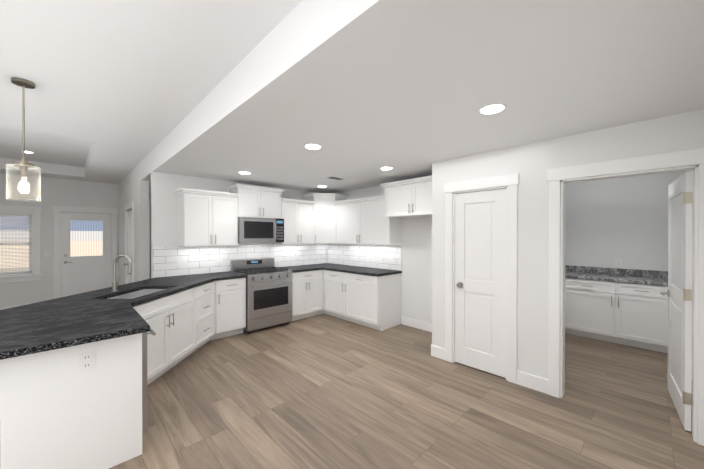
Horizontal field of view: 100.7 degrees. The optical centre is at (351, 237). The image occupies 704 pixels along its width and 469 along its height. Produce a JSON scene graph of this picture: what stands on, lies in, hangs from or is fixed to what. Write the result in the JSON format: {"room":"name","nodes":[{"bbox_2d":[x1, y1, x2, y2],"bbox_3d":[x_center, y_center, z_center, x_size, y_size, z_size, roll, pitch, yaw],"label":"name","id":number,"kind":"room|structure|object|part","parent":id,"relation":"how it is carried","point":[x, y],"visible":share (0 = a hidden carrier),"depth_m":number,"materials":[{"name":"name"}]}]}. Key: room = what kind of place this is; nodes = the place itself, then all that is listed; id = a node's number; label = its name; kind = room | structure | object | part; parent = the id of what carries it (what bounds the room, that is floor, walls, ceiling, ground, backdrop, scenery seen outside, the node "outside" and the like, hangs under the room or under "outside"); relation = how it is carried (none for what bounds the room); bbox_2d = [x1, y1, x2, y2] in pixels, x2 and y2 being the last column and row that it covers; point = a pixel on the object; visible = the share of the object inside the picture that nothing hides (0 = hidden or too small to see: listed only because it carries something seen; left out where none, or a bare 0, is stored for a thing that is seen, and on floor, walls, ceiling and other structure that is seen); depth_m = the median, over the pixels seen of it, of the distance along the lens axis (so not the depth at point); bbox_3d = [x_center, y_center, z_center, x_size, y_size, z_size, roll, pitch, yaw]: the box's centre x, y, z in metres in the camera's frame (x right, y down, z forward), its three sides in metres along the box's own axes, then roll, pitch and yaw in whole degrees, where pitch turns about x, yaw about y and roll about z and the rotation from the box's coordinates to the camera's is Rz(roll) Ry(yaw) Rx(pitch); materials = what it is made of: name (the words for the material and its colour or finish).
{"room":"kitchen","nodes":[
{"label":"kitchen","id":0,"kind":"room"},
{"bbox_2d":[0,173,115,306],"bbox_3d":[-6.633,-0.028,5.955,5.540,3.040,0.120,0,0,-44],"label":"wall","id":1,"kind":"structure","parent":0,"point":[54,191],"depth_m":6.10,"materials":[{"name":"white paint"}]},
{"bbox_2d":[0,213,31,273],"bbox_3d":[-6.894,0.114,5.650,0.936,1.231,0.032,0,0,-44],"label":"window blinds","id":2,"kind":"object","parent":1,"relation":"attached to","point":[25,215],"visible":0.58,"depth_m":5.83,"materials":[{"name":"white plastic"}]},
{"bbox_2d":[61,213,110,296],"bbox_3d":[-5.960,0.474,6.564,0.830,2.007,0.105,0,0,-44],"label":"exterior door","id":3,"kind":"structure","parent":1,"relation":"in","point":[81,274],"depth_m":6.54,"materials":[{"name":"white paint"}]},
{"bbox_2d":[116,151,171,285],"bbox_3d":[-4.127,-0.027,5.622,0.200,3.040,3.840,0,0,-44],"label":"wall","id":4,"kind":"structure","parent":0,"point":[153,216],"depth_m":4.88,"materials":[{"name":"white paint"}]},
{"bbox_2d":[124,210,131,282],"bbox_3d":[-4.334,0.481,5.687,0.103,2.000,0.816,0,0,-44],"label":"hall door","id":5,"kind":"structure","parent":4,"relation":"in","point":[129,219],"depth_m":5.81,"materials":[{"name":"white paint"}]},
{"bbox_2d":[0,147,703,445],"bbox_3d":[-2.043,0.423,4.021,9.460,2.155,9.305,0,0,-44],"label":"door trim","id":6,"kind":"structure","parent":4,"relation":"attached to","point":[559,178],"depth_m":2.78,"materials":[{"name":"white paint"}]},
{"bbox_2d":[172,174,311,274],"bbox_3d":[-1.696,-0.026,5.416,3.090,3.040,0.150,0,0,-44],"label":"wall","id":7,"kind":"structure","parent":0,"point":[178,181],"depth_m":4.59,"materials":[{"name":"white paint"}]},
{"bbox_2d":[178,191,217,246],"bbox_3d":[-2.351,-0.265,4.438,0.447,0.800,0.330,0,0,-44],"label":"upper cabinet","id":8,"kind":"object","parent":7,"relation":"attached to","point":[207,218],"depth_m":4.31,"materials":[{"name":"white wood"}]},
{"bbox_2d":[218,191,237,245],"bbox_3d":[-2.115,-0.266,4.668,0.447,0.800,0.330,0,0,-44],"label":"upper cabinet","id":9,"kind":"object","parent":7,"relation":"attached to","point":[227,204],"depth_m":4.60,"materials":[{"name":"white wood"}]},
{"bbox_2d":[153,243,328,277],"bbox_3d":[-1.694,0.336,5.310,3.237,0.481,0.007,0,0,-44],"label":"tile backsplash","id":10,"kind":"structure","parent":7,"relation":"attached to","point":[201,259],"depth_m":4.88,"materials":[{"name":"white tile"}]},
{"bbox_2d":[177,259,185,266],"bbox_3d":[-2.583,0.389,4.430,0.124,0.118,0.008,0,0,-44],"label":"outlet","id":11,"kind":"object","parent":10,"relation":"attached to","point":[181,262],"visible":1,"depth_m":4.42,"materials":[{"name":"white plastic"}]},
{"bbox_2d":[217,256,221,262],"bbox_3d":[-2.190,0.367,4.814,0.075,0.118,0.008,0,0,-44],"label":"electrical outlet","id":12,"kind":"object","parent":10,"relation":"attached to","point":[219,259],"visible":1,"depth_m":4.81,"materials":[{"name":"white plastic"}]},
{"bbox_2d":[230,187,265,217],"bbox_3d":[-1.791,-0.576,4.984,0.453,0.495,0.330,0,0,-44],"label":"upper cabinet","id":13,"kind":"object","parent":7,"relation":"attached to","point":[251,200],"depth_m":4.87,"materials":[{"name":"white wood"}]},
{"bbox_2d":[238,217,283,242],"bbox_3d":[-1.622,-0.115,5.053,0.786,0.422,0.469,0,0,-44],"label":"microwave","id":14,"kind":"object","parent":13,"relation":"attached to","point":[259,230],"visible":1,"depth_m":4.88,"materials":[{"name":"silver metal"}]},
{"bbox_2d":[266,187,281,218],"bbox_3d":[-1.550,-0.577,5.219,0.454,0.495,0.330,0,0,-44],"label":"upper cabinet","id":15,"kind":"object","parent":7,"relation":"attached to","point":[273,199],"depth_m":5.16,"materials":[{"name":"white wood"}]},
{"bbox_2d":[274,199,301,243],"bbox_3d":[-1.234,-0.270,5.529,0.427,0.800,0.330,0,0,-44],"label":"upper cabinet","id":16,"kind":"object","parent":7,"relation":"attached to","point":[291,208],"depth_m":5.42,"materials":[{"name":"white wood"}]},
{"bbox_2d":[302,203,309,242],"bbox_3d":[-1.012,-0.271,5.745,0.427,0.800,0.330,0,0,-44],"label":"upper cabinet","id":17,"kind":"object","parent":7,"relation":"attached to","point":[305,206],"depth_m":5.64,"materials":[{"name":"white wood"}]},
{"bbox_2d":[0,0,703,198],"bbox_3d":[-2.010,-1.239,3.979,9.700,0.600,9.400,0,0,-44],"label":"ceiling","id":18,"kind":"structure","parent":0,"point":[360,92],"depth_m":1.93,"materials":[{"name":"white paint"}]},
{"bbox_2d":[6,77,40,201],"bbox_3d":[-2.603,-0.761,2.312,0.184,0.939,0.184,0,0,-44],"label":"pendant light","id":19,"kind":"object","parent":18,"relation":"hanging from","point":[23,83],"depth_m":2.31,"materials":[{"name":"silver metal"}]},
{"bbox_3d":[-2.603,-0.425,2.314,0.184,0.267,0.184,0,0,-44],"label":"glass pendant light shade","id":20,"kind":"part","parent":19,"relation":"part of","materials":[{"name":"clear glass"}]},
{"bbox_3d":[-2.603,-0.412,2.314,0.068,0.140,0.068,0,0,-44],"label":"pendant light bulb","id":21,"kind":"part","parent":19,"relation":"part of","materials":[{"name":"white glass"}]},
{"bbox_2d":[238,171,250,173],"bbox_3d":[-1.569,-0.936,4.258,0.186,0.007,0.186,0,0,-44],"label":"recessed light","id":22,"kind":"object","parent":18,"relation":"in","point":[242,172],"visible":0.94,"depth_m":4.21,"materials":[{"name":"white plastic"}]},
{"bbox_2d":[304,144,321,149],"bbox_3d":[-0.402,-0.931,3.007,0.186,0.007,0.186,0,0,-44],"label":"recessed light","id":23,"kind":"object","parent":18,"relation":"in","point":[312,146],"visible":0.94,"depth_m":2.98,"materials":[{"name":"white plastic"}]},
{"bbox_2d":[325,176,344,179],"bbox_3d":[-0.259,-0.937,4.649,0.300,0.010,0.150,0,0,-44],"label":"ceiling vent","id":24,"kind":"object","parent":18,"relation":"in","point":[333,177],"visible":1,"depth_m":4.64,"materials":[{"name":"white plastic"}]},
{"bbox_2d":[380,167,392,169],"bbox_3d":[0.472,-0.935,3.973,0.186,0.007,0.186,0,0,-44],"label":"recessed light","id":25,"kind":"object","parent":18,"relation":"in","point":[386,168],"visible":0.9,"depth_m":3.96,"materials":[{"name":"white plastic"}]},
{"bbox_2d":[478,103,506,114],"bbox_3d":[1.016,-0.927,2.114,0.186,0.007,0.186,0,0,-44],"label":"recessed light","id":26,"kind":"object","parent":18,"relation":"in","point":[492,108],"visible":1,"depth_m":2.10,"materials":[{"name":"white plastic"}]},
{"bbox_2d":[337,186,427,321],"bbox_3d":[0.909,0.276,5.048,0.120,2.440,4.260,0,0,-44],"label":"wall","id":27,"kind":"structure","parent":0,"point":[414,231],"depth_m":4.85,"materials":[{"name":"white paint"}]},
{"bbox_2d":[302,193,347,242],"bbox_3d":[-0.545,-0.350,5.964,0.671,0.956,0.670,0,0,-44],"label":"upper cabinet","id":28,"kind":"object","parent":27,"relation":"attached to","point":[323,206],"depth_m":5.77,"materials":[{"name":"white wood"}]},
{"bbox_2d":[338,199,353,242],"bbox_3d":[0.031,-0.271,5.620,0.330,0.800,0.747,0,0,-44],"label":"upper cabinet","id":29,"kind":"object","parent":27,"relation":"attached to","point":[345,211],"depth_m":5.53,"materials":[{"name":"white wood"}]},
{"bbox_2d":[329,244,400,270],"bbox_3d":[0.157,0.352,5.725,0.008,0.445,1.980,0,0,-44],"label":"tile backsplash","id":30,"kind":"structure","parent":27,"relation":"attached to","point":[363,255],"depth_m":5.60,"materials":[{"name":"white tile"}]},
{"bbox_2d":[354,195,400,244],"bbox_3d":[0.471,-0.269,5.169,0.330,0.800,0.748,0,0,-44],"label":"upper cabinet","id":31,"kind":"object","parent":27,"relation":"attached to","point":[370,228],"depth_m":5.04,"materials":[{"name":"white wood"}]},
{"bbox_2d":[382,183,413,218],"bbox_3d":[0.888,-0.572,4.640,0.471,0.500,0.585,0,0,-44],"label":"upper cabinet","id":32,"kind":"object","parent":27,"relation":"attached to","point":[394,197],"depth_m":4.56,"materials":[{"name":"white wood"}]},
{"bbox_2d":[406,179,431,217],"bbox_3d":[1.215,-0.571,4.305,0.471,0.500,0.586,0,0,-44],"label":"upper cabinet","id":33,"kind":"object","parent":27,"relation":"attached to","point":[418,191],"depth_m":4.23,"materials":[{"name":"white wood"}]},
{"bbox_2d":[109,314,703,468],"bbox_3d":[-3.486,1.523,5.660,9.920,0.060,13.810,0,0,-44],"label":"floor","id":34,"kind":"structure","parent":0,"point":[323,391],"depth_m":2.55,"materials":[{"name":"brown wood"}]},
{"bbox_2d":[0,286,245,468],"bbox_3d":[-1.468,1.069,2.730,2.237,0.876,1.020,0,0,-44],"label":"base cabinet","id":35,"kind":"object","parent":34,"relation":"on","point":[58,410],"depth_m":1.87,"materials":[{"name":"white wood"}]},
{"bbox_2d":[79,350,94,371],"bbox_3d":[-1.658,0.775,1.824,0.075,0.118,0.008,0,0,-44],"label":"outlet","id":36,"kind":"object","parent":35,"relation":"attached to","point":[87,361],"visible":1,"depth_m":1.82,"materials":[{"name":"white plastic"}]},
{"bbox_2d":[0,271,245,359],"bbox_3d":[-2.038,0.608,3.134,2.487,0.040,2.638,0,0,-44],"label":"countertop","id":37,"kind":"structure","parent":35,"relation":"on","point":[70,320],"depth_m":2.15,"materials":[{"name":"stone"}]},
{"bbox_2d":[111,255,131,291],"bbox_3d":[-2.495,0.388,3.158,0.165,0.397,0.180,0,0,-44],"label":"faucet","id":38,"kind":"object","parent":37,"relation":"on","point":[114,285],"visible":1,"depth_m":3.14,"materials":[{"name":"silver metal"}]},
{"bbox_2d":[107,289,164,298],"bbox_3d":[-2.299,0.729,3.152,0.412,0.200,0.732,0,0,1],"label":"sink bowl","id":39,"kind":"object","parent":37,"relation":"attached to","point":[136,294],"depth_m":3.38,"materials":[{"name":"silver metal"}]},
{"bbox_2d":[162,278,245,297],"bbox_3d":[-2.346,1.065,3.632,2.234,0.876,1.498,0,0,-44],"label":"drawer","id":40,"kind":"object","parent":35,"relation":"attached to","point":[229,284],"depth_m":4.20,"materials":[{"name":"white wood"}]},
{"bbox_2d":[142,327,155,433],"bbox_3d":[-1.871,1.073,2.101,0.679,0.863,0.600,0,0,-44],"label":"dishwasher","id":41,"kind":"object","parent":34,"relation":"on","point":[144,390],"visible":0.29,"depth_m":2.07,"materials":[{"name":"silver metal"}]},
{"bbox_2d":[230,258,291,333],"bbox_3d":[-1.517,0.944,4.950,0.786,1.105,0.750,0,0,-44],"label":"range","id":42,"kind":"object","parent":34,"relation":"on","point":[268,294],"visible":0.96,"depth_m":4.75,"materials":[{"name":"silver metal"}]},
{"bbox_2d":[292,270,400,330],"bbox_3d":[-0.325,1.058,5.264,1.344,0.875,1.988,0,0,-44],"label":"base cabinet","id":43,"kind":"object","parent":34,"relation":"on","point":[373,302],"visible":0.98,"depth_m":5.05,"materials":[{"name":"white painted wood"},{"name":"brushed nickel"},{"name":"dark granite"}]},
{"bbox_2d":[280,263,401,276],"bbox_3d":[-0.321,0.598,5.257,1.345,0.040,2.000,0,0,-44],"label":"countertop","id":44,"kind":"structure","parent":43,"relation":"on","point":[376,272],"depth_m":5.29,"materials":[{"name":"stone"}]},
{"bbox_2d":[565,278,608,341],"bbox_3d":[3.669,1.061,4.494,0.626,0.876,0.730,0,0,-44],"label":"base cabinet","id":45,"kind":"object","parent":34,"relation":"on","point":[586,301],"depth_m":4.28,"materials":[{"name":"white wood"}]},
{"bbox_2d":[609,282,660,351],"bbox_3d":[4.043,1.063,4.111,0.626,0.876,0.579,0,0,-44],"label":"base cabinet","id":46,"kind":"object","parent":34,"relation":"on","point":[631,314],"depth_m":3.92,"materials":[{"name":"white wood"}]},
{"bbox_2d":[661,286,667,352],"bbox_3d":[4.275,1.064,3.873,0.626,0.876,0.205,0,0,-44],"label":"base cabinet","id":47,"kind":"object","parent":34,"relation":"on","point":[664,299],"depth_m":3.72,"materials":[{"name":"white wood"}]},
{"bbox_2d":[565,265,667,285],"bbox_3d":[3.782,0.552,4.368,0.636,0.140,1.606,0,0,-44],"label":"countertop","id":48,"kind":"structure","parent":47,"relation":"on","point":[648,277],"depth_m":4.31,"materials":[{"name":"stone"}]},
{"bbox_2d":[428,109,703,429],"bbox_3d":[1.835,0.286,2.940,0.120,2.440,2.230,0,0,-44],"label":"wall","id":49,"kind":"structure","parent":0,"point":[609,221],"depth_m":3.20,"materials":[{"name":"white paint"}]},
{"bbox_2d":[455,189,505,377],"bbox_3d":[1.420,0.489,3.274,0.103,2.006,0.574,0,0,-44],"label":"pantry door","id":50,"kind":"structure","parent":49,"relation":"in","point":[480,280],"depth_m":3.27,"materials":[{"name":"white paint"}]},
{"bbox_2d":[615,258,621,265],"bbox_3d":[4.102,0.389,4.492,0.008,0.118,0.075,0,0,-44],"label":"outlet","id":51,"kind":"object","parent":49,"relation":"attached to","point":[618,261],"visible":1,"depth_m":4.49,"materials":[{"name":"white plastic"}]},
{"bbox_2d":[660,171,692,430],"bbox_3d":[2.834,0.495,2.564,0.803,2.000,0.163,0,0,-44],"label":"door","id":52,"kind":"structure","parent":49,"relation":"in","point":[679,290],"depth_m":2.41,"materials":[{"name":"white paint"}]},
{"label":"outside","id":53,"kind":"structure","parent":0,"visible":0},
{"bbox_2d":[0,215,102,271],"bbox_3d":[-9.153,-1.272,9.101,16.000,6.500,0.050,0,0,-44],"label":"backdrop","id":54,"kind":"structure","parent":53,"point":[86,238],"depth_m":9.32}
]}

